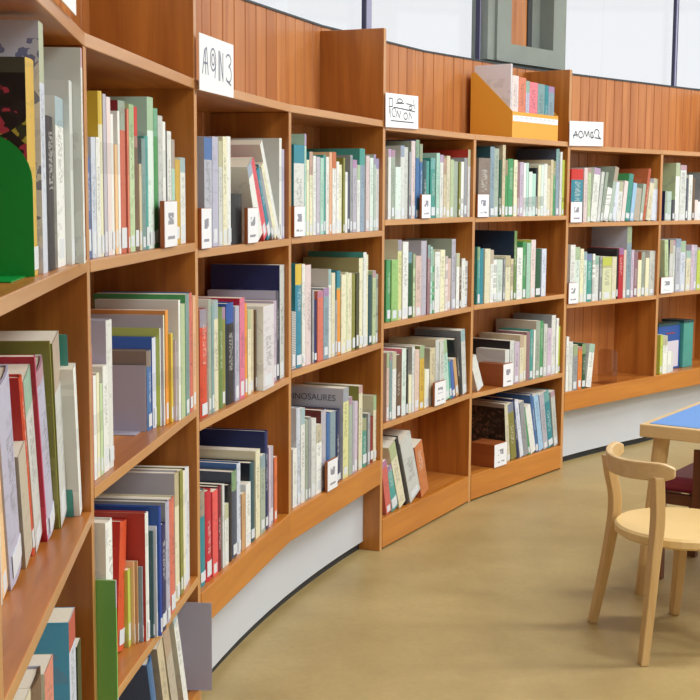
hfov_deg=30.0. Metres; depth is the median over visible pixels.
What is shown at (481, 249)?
book
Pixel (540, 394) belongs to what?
book
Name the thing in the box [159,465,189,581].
book
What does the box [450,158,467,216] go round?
book
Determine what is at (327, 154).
book
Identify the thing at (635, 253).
book
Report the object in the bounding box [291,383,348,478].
book
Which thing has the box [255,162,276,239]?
book
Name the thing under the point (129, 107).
book
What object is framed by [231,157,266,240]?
book
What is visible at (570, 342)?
book
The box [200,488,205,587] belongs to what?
book
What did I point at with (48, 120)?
book
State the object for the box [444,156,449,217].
book
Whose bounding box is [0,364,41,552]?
book
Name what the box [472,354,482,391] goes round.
book
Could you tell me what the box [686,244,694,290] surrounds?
book
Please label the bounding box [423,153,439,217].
book
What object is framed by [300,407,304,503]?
book
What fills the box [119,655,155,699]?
book
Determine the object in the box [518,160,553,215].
book
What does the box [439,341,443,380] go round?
book
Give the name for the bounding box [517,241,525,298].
book
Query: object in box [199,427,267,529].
book
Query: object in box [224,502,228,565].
book
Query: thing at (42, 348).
book
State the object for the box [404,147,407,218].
book
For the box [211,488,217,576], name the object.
book
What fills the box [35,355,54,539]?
book
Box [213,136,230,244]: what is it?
book
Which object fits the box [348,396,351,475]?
book
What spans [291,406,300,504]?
book
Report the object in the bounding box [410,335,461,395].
book
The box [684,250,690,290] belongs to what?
book
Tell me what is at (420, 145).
book
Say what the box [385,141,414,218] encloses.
book
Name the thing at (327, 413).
book
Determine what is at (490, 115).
magazine file
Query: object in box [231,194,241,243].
book
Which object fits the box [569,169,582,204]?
book
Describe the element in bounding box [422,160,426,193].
book
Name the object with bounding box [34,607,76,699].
book
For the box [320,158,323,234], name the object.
book
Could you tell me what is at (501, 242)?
book
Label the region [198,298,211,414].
book
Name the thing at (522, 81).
booklet
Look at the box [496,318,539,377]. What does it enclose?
book
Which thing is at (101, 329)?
book
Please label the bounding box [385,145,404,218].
book
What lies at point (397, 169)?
book
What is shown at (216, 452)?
book
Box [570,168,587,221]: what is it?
book
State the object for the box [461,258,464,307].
book
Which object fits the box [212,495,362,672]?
wall
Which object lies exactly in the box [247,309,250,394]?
book
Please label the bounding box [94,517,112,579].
book
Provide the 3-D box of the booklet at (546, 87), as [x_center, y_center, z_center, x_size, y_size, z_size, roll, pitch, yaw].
[0.717,-0.952,5.239,0.160,0.212,0.031,5,8,36]
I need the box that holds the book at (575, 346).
[572,344,577,389]
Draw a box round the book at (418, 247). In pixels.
[402,240,426,314]
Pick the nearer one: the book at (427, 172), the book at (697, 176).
the book at (427, 172)
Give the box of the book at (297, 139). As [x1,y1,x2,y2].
[291,134,305,235]
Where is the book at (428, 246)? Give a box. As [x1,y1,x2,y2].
[426,245,430,313]
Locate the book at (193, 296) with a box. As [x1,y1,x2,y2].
[192,295,195,410]
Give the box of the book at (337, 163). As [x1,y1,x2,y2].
[336,161,338,232]
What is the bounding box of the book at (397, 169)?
[395,167,400,218]
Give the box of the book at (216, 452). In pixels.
[199,446,259,538]
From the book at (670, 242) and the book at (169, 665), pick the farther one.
the book at (670, 242)
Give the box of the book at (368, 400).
[362,394,375,460]
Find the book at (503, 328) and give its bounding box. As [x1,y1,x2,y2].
[499,327,532,379]
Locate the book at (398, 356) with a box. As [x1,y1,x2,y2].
[396,354,400,417]
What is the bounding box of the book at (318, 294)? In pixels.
[314,290,322,361]
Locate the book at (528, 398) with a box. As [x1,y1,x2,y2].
[495,391,537,451]
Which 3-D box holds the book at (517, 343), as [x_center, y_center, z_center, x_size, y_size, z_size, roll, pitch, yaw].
[0.605,0.044,5.173,0.130,0.162,0.040,5,8,36]
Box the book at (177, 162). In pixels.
[175,159,180,243]
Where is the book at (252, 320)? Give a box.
[251,309,253,391]
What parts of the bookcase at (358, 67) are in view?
panel, trim, shelf, board, shelf, shelf, shelf, panel, trim, shelf, board, shelf, shelf, shelf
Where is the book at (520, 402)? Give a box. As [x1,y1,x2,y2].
[518,400,527,455]
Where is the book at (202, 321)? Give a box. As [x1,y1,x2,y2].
[198,308,207,417]
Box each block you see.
[160,201,176,247]
[197,208,211,248]
[244,208,257,243]
[291,206,304,236]
[325,457,337,491]
[419,194,430,218]
[432,379,445,406]
[471,438,506,467]
[476,194,488,216]
[479,361,512,386]
[567,282,577,303]
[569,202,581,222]
[659,277,672,293]
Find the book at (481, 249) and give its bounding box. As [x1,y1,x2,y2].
[479,248,483,303]
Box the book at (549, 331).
[546,328,551,375]
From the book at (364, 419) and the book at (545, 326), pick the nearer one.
the book at (364, 419)
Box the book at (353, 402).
[352,400,354,473]
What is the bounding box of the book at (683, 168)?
[678,165,686,219]
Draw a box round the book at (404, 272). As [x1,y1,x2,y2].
[401,242,407,318]
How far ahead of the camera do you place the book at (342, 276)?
3.82 m
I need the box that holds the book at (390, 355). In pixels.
[389,354,391,419]
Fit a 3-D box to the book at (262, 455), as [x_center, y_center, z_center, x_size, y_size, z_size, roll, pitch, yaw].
[-0.286,0.357,3.267,0.143,0.198,0.042,2,7,12]
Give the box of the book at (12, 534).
[0,365,21,590]
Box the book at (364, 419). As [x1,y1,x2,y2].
[362,417,366,467]
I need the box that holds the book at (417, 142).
[385,140,419,218]
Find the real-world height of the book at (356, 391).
0.261 m
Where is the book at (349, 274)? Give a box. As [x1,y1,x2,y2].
[348,273,351,350]
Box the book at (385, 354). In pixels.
[383,352,388,420]
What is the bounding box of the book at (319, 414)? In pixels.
[305,407,325,490]
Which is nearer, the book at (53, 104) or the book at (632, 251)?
the book at (53, 104)
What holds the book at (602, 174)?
on the bookcase at (646, 125)
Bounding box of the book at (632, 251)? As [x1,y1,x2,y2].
[630,250,633,296]
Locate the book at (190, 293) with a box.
[103,291,192,412]
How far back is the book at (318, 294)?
3.64 m
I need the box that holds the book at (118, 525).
[112,519,126,651]
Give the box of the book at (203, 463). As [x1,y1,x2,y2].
[199,460,240,554]
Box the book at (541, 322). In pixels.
[511,318,542,376]
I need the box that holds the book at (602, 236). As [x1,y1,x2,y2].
[591,226,631,297]
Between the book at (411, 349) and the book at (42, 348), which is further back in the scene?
the book at (411, 349)
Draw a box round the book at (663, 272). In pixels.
[659,239,667,282]
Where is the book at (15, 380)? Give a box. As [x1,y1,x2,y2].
[9,374,34,555]
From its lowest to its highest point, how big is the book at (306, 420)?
0.226 m
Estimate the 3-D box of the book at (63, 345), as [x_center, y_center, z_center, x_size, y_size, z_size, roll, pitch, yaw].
[-0.495,0.112,1.871,0.185,0.272,0.037,0,7,-5]
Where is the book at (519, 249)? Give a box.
[516,247,522,298]
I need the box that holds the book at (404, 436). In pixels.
[383,428,419,502]
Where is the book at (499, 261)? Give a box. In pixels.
[496,259,502,301]
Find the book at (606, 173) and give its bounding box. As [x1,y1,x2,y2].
[600,172,608,221]
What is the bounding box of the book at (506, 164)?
[504,160,507,216]
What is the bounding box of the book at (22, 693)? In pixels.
[13,688,30,699]
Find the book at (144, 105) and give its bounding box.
[110,97,154,248]
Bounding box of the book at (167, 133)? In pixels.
[165,131,171,200]
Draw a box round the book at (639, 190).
[633,188,641,220]
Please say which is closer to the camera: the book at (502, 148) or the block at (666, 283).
the book at (502, 148)
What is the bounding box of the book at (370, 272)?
[368,270,375,343]
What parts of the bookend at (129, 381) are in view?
foot plate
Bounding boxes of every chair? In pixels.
[588,441,699,666]
[659,449,699,579]
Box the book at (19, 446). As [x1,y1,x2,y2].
[13,440,32,568]
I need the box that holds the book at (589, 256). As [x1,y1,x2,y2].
[586,254,591,301]
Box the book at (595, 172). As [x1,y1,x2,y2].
[580,167,600,221]
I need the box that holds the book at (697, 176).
[687,174,699,201]
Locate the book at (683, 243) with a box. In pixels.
[680,241,685,290]
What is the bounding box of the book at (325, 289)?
[311,287,328,359]
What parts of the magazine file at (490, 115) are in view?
panel, panel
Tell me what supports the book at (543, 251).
on the bookcase at (358, 67)
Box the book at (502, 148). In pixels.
[476,145,505,216]
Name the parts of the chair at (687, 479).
leg, seat frame, leg, post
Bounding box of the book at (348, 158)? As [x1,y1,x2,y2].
[336,155,352,231]
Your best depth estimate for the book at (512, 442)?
5.15 m
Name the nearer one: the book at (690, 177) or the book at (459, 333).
the book at (459, 333)
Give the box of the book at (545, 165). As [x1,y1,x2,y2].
[529,164,547,215]
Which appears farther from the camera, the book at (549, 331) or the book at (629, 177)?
the book at (629, 177)
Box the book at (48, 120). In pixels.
[45,115,54,270]
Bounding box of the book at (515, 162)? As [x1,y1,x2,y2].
[512,160,517,215]
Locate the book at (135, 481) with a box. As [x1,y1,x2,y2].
[102,469,179,601]
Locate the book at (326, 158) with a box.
[325,157,328,233]
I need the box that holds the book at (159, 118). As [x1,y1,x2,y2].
[157,115,162,246]
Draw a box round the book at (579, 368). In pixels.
[577,346,581,389]
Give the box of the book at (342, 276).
[340,274,345,353]
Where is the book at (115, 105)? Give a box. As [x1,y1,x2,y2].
[110,100,126,252]
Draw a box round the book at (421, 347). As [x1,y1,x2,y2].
[384,343,423,409]
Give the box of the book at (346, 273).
[340,272,347,351]
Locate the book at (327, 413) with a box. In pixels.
[326,412,329,460]
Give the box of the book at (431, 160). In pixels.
[423,158,434,217]
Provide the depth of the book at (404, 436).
4.41 m
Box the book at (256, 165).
[255,164,269,239]
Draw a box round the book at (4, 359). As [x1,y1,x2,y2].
[0,355,47,541]
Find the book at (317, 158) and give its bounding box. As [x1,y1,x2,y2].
[316,157,319,234]
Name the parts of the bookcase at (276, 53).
panel, shelf, shelf, board, panel, trim, board, shelf, shelf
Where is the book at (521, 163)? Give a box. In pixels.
[519,162,523,215]
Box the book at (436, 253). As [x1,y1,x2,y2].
[434,251,439,312]
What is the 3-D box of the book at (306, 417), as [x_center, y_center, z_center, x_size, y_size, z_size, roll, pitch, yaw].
[-0.189,0.296,3.646,0.166,0.231,0.019,3,7,20]
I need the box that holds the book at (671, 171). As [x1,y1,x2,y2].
[662,163,679,219]
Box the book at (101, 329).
[91,318,113,468]
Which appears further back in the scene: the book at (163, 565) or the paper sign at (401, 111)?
the paper sign at (401, 111)
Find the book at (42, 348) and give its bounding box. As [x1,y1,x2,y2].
[0,341,59,528]
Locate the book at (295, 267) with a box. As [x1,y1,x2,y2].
[291,263,301,367]
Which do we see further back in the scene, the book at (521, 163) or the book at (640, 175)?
the book at (640, 175)
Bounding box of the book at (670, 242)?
[668,240,672,276]
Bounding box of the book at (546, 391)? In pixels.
[515,387,552,447]
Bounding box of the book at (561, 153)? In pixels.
[558,152,562,215]
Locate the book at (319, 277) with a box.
[311,268,330,357]
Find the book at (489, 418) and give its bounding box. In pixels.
[471,399,509,461]
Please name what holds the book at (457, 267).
on the bookcase at (358, 67)
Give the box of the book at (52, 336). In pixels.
[0,330,66,527]
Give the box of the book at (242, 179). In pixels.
[231,159,262,240]
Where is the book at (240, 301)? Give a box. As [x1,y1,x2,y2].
[198,296,244,398]
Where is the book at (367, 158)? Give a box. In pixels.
[364,156,369,230]
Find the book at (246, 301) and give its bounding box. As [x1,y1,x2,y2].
[245,300,276,381]
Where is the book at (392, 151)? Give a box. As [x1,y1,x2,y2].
[391,150,394,218]
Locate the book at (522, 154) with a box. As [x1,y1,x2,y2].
[517,149,559,215]
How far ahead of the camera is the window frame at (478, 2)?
5.27 m
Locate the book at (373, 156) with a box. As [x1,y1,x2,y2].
[365,154,375,230]
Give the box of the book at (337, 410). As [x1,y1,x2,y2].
[294,406,338,481]
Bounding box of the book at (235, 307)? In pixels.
[233,305,239,400]
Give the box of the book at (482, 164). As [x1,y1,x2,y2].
[475,158,490,216]
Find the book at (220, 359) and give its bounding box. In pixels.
[218,307,222,408]
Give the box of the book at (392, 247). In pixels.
[384,239,401,319]
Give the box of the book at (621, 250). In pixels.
[588,247,623,298]
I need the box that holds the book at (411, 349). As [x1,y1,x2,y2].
[384,344,414,412]
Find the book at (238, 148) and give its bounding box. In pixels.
[230,140,279,238]
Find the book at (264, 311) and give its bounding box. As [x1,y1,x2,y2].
[247,303,273,390]
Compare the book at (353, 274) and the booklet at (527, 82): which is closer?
the book at (353, 274)
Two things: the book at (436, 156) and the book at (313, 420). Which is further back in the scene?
the book at (436, 156)
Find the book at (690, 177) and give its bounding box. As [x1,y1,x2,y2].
[686,175,692,219]
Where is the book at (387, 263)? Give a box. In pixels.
[384,260,390,321]
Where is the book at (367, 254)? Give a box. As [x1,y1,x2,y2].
[366,254,367,344]
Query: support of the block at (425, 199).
on the bookcase at (358, 67)
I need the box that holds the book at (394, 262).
[384,259,397,320]
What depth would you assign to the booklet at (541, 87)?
5.15 m
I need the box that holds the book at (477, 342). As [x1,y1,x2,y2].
[473,337,514,382]
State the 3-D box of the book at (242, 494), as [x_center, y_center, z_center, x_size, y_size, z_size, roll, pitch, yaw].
[-0.316,0.405,3.111,0.130,0.138,0.029,2,7,12]
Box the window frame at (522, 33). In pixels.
[471,0,566,70]
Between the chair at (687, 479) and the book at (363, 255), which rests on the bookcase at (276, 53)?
the book at (363, 255)
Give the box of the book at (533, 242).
[517,239,535,297]
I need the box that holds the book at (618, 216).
[616,181,623,221]
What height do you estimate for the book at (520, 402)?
0.231 m
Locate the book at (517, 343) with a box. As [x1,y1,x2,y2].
[514,341,519,382]
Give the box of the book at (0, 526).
[0,526,2,605]
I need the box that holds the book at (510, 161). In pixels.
[506,159,512,216]
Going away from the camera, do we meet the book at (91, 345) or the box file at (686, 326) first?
the book at (91, 345)
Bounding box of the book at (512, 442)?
[476,398,516,460]
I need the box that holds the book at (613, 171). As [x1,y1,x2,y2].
[579,166,618,221]
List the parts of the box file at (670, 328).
lid, label panel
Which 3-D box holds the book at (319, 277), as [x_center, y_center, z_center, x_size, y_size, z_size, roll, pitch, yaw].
[-0.142,-0.108,3.751,0.185,0.253,0.018,3,7,20]
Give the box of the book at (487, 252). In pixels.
[483,249,490,302]
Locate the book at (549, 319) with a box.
[513,312,555,373]
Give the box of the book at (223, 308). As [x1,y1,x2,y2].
[222,307,225,406]
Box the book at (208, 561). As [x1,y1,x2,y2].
[204,488,211,582]
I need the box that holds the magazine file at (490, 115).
[470,73,557,140]
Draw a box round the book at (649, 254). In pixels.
[634,250,654,295]
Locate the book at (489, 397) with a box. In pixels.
[477,395,518,458]
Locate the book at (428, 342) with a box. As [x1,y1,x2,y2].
[389,336,438,381]
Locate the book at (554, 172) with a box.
[552,161,555,215]
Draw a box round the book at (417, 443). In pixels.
[411,438,428,497]
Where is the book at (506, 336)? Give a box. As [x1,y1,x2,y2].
[480,332,523,381]
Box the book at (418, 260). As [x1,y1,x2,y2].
[415,255,421,316]
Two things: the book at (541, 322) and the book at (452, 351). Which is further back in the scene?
the book at (541, 322)
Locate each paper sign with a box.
[61,0,75,15]
[199,32,233,97]
[385,93,417,128]
[569,121,602,145]
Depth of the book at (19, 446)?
1.63 m
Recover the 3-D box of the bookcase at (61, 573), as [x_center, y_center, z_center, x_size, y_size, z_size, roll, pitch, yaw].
[-0.467,0.073,1.943,0.303,1.672,1.577,0,7,0]
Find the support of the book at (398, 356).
on the bookcase at (358, 67)
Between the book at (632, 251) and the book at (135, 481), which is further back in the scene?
the book at (632, 251)
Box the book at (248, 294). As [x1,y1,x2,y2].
[208,289,278,379]
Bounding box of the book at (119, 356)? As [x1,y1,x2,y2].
[112,349,151,430]
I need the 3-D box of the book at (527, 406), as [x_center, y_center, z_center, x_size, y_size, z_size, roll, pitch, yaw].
[0.670,0.314,5.313,0.148,0.209,0.098,5,8,36]
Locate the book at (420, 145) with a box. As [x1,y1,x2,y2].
[419,144,422,207]
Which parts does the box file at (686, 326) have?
lid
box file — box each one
[657,321,680,367]
[662,318,693,367]
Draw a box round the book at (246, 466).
[199,458,254,542]
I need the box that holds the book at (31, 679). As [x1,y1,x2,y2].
[18,666,40,699]
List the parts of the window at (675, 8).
frame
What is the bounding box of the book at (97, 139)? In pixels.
[95,137,101,257]
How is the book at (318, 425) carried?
on the bookcase at (276, 53)
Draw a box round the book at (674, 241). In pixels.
[672,240,675,291]
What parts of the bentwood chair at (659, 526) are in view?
leg, backrest, leg, seat, leg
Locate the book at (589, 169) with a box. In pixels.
[587,168,590,221]
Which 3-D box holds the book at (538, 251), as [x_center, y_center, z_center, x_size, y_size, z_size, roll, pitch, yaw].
[0.700,-0.314,5.266,0.139,0.192,0.047,5,8,36]
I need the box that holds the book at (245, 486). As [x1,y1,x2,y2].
[240,481,250,547]
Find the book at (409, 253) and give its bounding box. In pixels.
[408,251,411,317]
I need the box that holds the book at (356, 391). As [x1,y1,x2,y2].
[303,382,362,469]
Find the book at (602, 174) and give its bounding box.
[596,172,604,221]
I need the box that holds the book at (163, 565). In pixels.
[161,521,166,631]
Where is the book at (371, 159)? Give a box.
[369,158,372,230]
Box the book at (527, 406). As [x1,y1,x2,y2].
[524,403,535,453]
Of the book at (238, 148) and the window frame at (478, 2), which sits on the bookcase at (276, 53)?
the book at (238, 148)
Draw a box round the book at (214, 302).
[211,299,218,410]
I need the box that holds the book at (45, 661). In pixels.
[28,654,53,699]
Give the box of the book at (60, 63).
[43,47,85,262]
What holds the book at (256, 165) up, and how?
on the bookcase at (276, 53)
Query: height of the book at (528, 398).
0.246 m
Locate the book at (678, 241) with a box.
[661,238,680,291]
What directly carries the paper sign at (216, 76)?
attached to the bookcase at (276, 53)
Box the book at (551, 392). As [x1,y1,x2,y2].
[549,389,557,445]
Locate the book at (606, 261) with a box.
[599,256,611,299]
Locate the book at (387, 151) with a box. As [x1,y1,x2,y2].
[385,149,390,218]
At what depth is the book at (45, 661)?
1.59 m
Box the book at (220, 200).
[218,141,222,245]
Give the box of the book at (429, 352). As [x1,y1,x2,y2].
[424,346,434,405]
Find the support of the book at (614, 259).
on the bookcase at (646, 125)
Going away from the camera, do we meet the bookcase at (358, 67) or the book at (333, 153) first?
the book at (333, 153)
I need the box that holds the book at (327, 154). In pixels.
[313,152,331,233]
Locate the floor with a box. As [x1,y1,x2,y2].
[201,439,699,699]
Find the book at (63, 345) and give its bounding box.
[59,334,73,516]
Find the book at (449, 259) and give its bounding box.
[447,258,450,309]
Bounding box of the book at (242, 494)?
[240,491,245,550]
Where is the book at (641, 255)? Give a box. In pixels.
[634,251,644,295]
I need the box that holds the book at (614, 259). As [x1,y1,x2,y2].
[608,256,616,298]
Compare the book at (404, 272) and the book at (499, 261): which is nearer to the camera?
the book at (404, 272)
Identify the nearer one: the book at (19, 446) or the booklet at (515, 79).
the book at (19, 446)
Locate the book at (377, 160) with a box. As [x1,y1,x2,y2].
[375,159,378,230]
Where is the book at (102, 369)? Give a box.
[92,364,108,472]
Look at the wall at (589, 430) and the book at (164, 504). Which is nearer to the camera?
the book at (164, 504)
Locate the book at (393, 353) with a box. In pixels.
[383,351,395,418]
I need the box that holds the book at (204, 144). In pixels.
[197,137,211,236]
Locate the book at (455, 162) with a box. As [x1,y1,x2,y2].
[453,161,457,216]
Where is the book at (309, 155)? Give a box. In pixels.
[306,152,312,234]
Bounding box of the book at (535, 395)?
[506,390,542,450]
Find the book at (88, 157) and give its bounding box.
[88,157,90,258]
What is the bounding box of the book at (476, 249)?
[474,247,479,303]
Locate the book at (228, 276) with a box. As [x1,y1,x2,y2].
[211,263,283,378]
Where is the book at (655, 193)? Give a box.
[650,178,657,220]
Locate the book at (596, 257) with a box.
[594,256,598,300]
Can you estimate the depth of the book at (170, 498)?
2.49 m
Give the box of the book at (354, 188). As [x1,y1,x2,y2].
[352,160,356,231]
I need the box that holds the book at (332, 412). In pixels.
[326,410,335,458]
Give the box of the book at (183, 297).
[93,292,189,415]
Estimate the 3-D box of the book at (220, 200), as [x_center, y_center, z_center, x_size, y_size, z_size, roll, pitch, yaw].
[-0.362,-0.344,2.867,0.165,0.228,0.026,2,7,12]
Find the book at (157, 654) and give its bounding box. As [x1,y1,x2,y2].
[149,637,168,699]
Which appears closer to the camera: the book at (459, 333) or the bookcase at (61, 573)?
the bookcase at (61, 573)
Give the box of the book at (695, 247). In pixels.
[693,245,696,289]
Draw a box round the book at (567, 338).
[564,336,568,391]
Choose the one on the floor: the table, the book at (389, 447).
the table
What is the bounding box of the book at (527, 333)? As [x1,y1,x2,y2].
[496,329,529,379]
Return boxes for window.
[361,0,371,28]
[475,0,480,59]
[573,0,677,85]
[675,0,695,88]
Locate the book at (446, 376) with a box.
[406,336,449,399]
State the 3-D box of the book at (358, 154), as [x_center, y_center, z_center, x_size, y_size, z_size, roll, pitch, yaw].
[-0.047,-0.486,3.964,0.185,0.248,0.048,3,7,20]
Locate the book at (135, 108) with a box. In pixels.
[134,107,138,250]
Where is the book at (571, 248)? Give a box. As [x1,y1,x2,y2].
[567,245,575,282]
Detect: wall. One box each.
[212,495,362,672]
[562,384,699,461]
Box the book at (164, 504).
[94,498,170,622]
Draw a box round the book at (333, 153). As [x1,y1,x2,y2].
[332,152,335,233]
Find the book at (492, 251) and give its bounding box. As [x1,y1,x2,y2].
[490,250,493,302]
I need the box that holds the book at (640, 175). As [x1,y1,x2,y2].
[619,168,650,220]
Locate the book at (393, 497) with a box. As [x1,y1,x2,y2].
[387,464,397,511]
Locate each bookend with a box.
[0,137,34,282]
[112,365,145,435]
[177,602,211,690]
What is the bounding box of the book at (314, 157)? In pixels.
[313,156,315,234]
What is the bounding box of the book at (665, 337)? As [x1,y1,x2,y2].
[662,335,667,373]
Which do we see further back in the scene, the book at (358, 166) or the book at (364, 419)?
the book at (364, 419)
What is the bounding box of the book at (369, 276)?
[368,275,371,344]
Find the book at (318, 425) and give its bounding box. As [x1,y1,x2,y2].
[316,423,321,494]
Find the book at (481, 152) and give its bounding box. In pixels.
[476,147,494,216]
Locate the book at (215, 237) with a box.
[197,136,218,246]
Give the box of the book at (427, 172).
[426,161,428,193]
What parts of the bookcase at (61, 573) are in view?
shelf, shelf, panel, shelf, shelf, shelf, board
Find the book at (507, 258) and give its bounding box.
[494,255,510,300]
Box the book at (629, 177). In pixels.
[617,173,633,220]
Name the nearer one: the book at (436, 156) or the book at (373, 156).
the book at (373, 156)
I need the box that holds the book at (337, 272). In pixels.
[331,270,339,354]
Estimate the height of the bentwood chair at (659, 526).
0.494 m
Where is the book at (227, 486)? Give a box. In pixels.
[200,481,231,561]
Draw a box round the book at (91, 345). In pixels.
[91,345,93,474]
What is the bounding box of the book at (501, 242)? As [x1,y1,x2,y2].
[475,230,516,299]
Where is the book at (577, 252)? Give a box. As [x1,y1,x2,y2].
[575,247,579,302]
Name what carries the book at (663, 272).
on the bookcase at (646, 125)
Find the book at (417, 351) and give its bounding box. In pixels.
[414,349,419,411]
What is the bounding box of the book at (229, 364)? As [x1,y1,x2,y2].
[218,302,233,404]
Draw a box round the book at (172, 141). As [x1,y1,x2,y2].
[171,139,174,200]
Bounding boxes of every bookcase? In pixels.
[0,0,199,699]
[89,0,382,699]
[319,25,571,550]
[525,68,699,410]
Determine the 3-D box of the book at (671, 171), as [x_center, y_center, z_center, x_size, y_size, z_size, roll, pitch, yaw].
[1.448,-0.739,6.085,0.186,0.264,0.036,7,9,44]
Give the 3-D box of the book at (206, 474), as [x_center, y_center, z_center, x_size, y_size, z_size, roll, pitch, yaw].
[-0.356,0.379,3.049,0.186,0.205,0.035,2,7,12]
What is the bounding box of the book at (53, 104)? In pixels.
[44,95,65,267]
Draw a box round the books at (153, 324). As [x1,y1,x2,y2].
[0,80,699,699]
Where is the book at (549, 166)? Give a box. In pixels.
[546,165,550,215]
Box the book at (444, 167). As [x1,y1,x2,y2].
[443,158,446,217]
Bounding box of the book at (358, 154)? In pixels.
[306,148,364,231]
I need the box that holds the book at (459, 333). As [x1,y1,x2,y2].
[414,326,466,394]
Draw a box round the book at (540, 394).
[511,389,547,449]
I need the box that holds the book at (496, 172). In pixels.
[494,148,498,216]
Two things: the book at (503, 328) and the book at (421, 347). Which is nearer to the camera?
the book at (421, 347)
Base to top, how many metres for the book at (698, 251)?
0.190 m
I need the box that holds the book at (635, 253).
[633,252,637,296]
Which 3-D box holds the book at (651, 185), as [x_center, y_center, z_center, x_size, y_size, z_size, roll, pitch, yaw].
[1.302,-0.672,5.900,0.130,0.173,0.064,7,9,43]
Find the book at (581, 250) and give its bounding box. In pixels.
[579,249,583,301]
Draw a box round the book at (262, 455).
[260,453,264,534]
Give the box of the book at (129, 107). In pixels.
[124,104,135,251]
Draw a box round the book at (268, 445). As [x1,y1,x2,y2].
[268,445,272,524]
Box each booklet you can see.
[475,64,512,109]
[512,75,518,111]
[518,77,525,112]
[525,81,529,112]
[529,82,537,113]
[537,84,544,114]
[544,85,548,114]
[548,86,554,115]
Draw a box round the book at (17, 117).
[0,56,38,275]
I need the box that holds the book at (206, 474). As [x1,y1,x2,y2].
[200,467,236,558]
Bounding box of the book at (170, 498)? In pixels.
[96,493,175,613]
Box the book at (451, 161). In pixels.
[450,160,453,216]
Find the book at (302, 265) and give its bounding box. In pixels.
[301,264,304,365]
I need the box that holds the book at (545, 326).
[542,324,547,375]
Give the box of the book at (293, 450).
[291,447,296,507]
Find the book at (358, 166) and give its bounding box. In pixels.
[357,165,359,231]
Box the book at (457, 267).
[455,253,459,308]
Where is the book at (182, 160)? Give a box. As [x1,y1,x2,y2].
[175,157,185,243]
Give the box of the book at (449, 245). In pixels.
[405,238,455,309]
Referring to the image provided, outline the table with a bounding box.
[635,402,699,595]
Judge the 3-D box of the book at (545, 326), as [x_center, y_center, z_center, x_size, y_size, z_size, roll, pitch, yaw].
[0.736,-0.005,5.369,0.155,0.214,0.029,5,8,36]
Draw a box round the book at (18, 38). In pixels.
[0,20,47,273]
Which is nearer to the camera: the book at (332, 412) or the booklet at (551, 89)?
the book at (332, 412)
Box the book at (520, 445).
[515,399,523,457]
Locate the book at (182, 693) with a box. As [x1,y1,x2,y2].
[169,607,187,699]
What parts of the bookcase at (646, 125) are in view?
panel, trim, board, shelf, shelf, shelf, panel, trim, board, shelf, shelf, shelf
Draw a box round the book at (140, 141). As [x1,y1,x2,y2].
[137,138,146,249]
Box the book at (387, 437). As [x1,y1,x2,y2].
[383,435,408,504]
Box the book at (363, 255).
[308,251,366,346]
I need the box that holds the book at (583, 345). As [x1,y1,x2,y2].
[573,342,585,388]
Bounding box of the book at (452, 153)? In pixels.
[423,150,470,216]
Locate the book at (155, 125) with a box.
[153,108,158,247]
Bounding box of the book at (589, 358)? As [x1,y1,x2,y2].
[577,342,594,386]
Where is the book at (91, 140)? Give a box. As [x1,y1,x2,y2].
[87,137,96,257]
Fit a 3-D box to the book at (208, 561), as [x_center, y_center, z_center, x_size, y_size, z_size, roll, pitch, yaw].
[-0.377,0.403,2.863,0.145,0.201,0.038,2,7,12]
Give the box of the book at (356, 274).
[348,272,358,348]
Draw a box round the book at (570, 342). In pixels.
[568,341,572,390]
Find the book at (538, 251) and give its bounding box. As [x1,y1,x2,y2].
[535,248,540,296]
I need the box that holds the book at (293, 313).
[291,311,295,369]
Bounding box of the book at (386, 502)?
[382,459,390,514]
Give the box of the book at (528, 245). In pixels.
[525,243,530,297]
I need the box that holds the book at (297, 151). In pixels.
[291,144,303,205]
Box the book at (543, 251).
[537,248,546,295]
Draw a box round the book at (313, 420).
[311,417,315,497]
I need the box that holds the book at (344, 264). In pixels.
[303,257,362,347]
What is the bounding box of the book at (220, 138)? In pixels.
[218,136,226,245]
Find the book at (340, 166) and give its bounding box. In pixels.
[339,165,341,232]
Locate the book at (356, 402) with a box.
[353,400,357,471]
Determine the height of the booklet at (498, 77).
0.273 m
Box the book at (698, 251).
[696,250,699,289]
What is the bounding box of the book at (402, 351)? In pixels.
[383,347,405,415]
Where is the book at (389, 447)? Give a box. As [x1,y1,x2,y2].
[383,439,404,508]
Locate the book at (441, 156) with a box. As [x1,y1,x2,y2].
[439,155,443,217]
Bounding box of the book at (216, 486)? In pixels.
[200,484,220,571]
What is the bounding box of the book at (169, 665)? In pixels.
[162,627,177,699]
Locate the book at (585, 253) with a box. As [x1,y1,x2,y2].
[583,252,586,301]
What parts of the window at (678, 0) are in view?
frame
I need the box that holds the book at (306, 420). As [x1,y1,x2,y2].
[305,419,307,500]
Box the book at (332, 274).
[331,273,334,356]
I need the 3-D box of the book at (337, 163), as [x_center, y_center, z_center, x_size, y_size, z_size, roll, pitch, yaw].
[-0.103,-0.440,3.757,0.147,0.204,0.021,3,7,20]
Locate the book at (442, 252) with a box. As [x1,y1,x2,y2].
[433,249,444,311]
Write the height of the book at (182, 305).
0.225 m
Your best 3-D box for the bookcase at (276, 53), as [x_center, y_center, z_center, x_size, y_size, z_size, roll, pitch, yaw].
[-0.242,-0.103,3.438,0.284,1.672,1.561,2,7,16]
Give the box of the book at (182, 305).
[180,303,185,418]
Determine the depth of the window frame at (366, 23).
4.56 m
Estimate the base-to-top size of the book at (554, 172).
0.220 m
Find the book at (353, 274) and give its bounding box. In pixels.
[351,273,354,349]
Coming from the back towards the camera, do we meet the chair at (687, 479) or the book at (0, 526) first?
the chair at (687, 479)
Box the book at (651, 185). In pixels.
[645,182,653,220]
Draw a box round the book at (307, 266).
[305,264,310,364]
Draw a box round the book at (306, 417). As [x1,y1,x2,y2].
[305,416,310,498]
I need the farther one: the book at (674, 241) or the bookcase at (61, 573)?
the book at (674, 241)

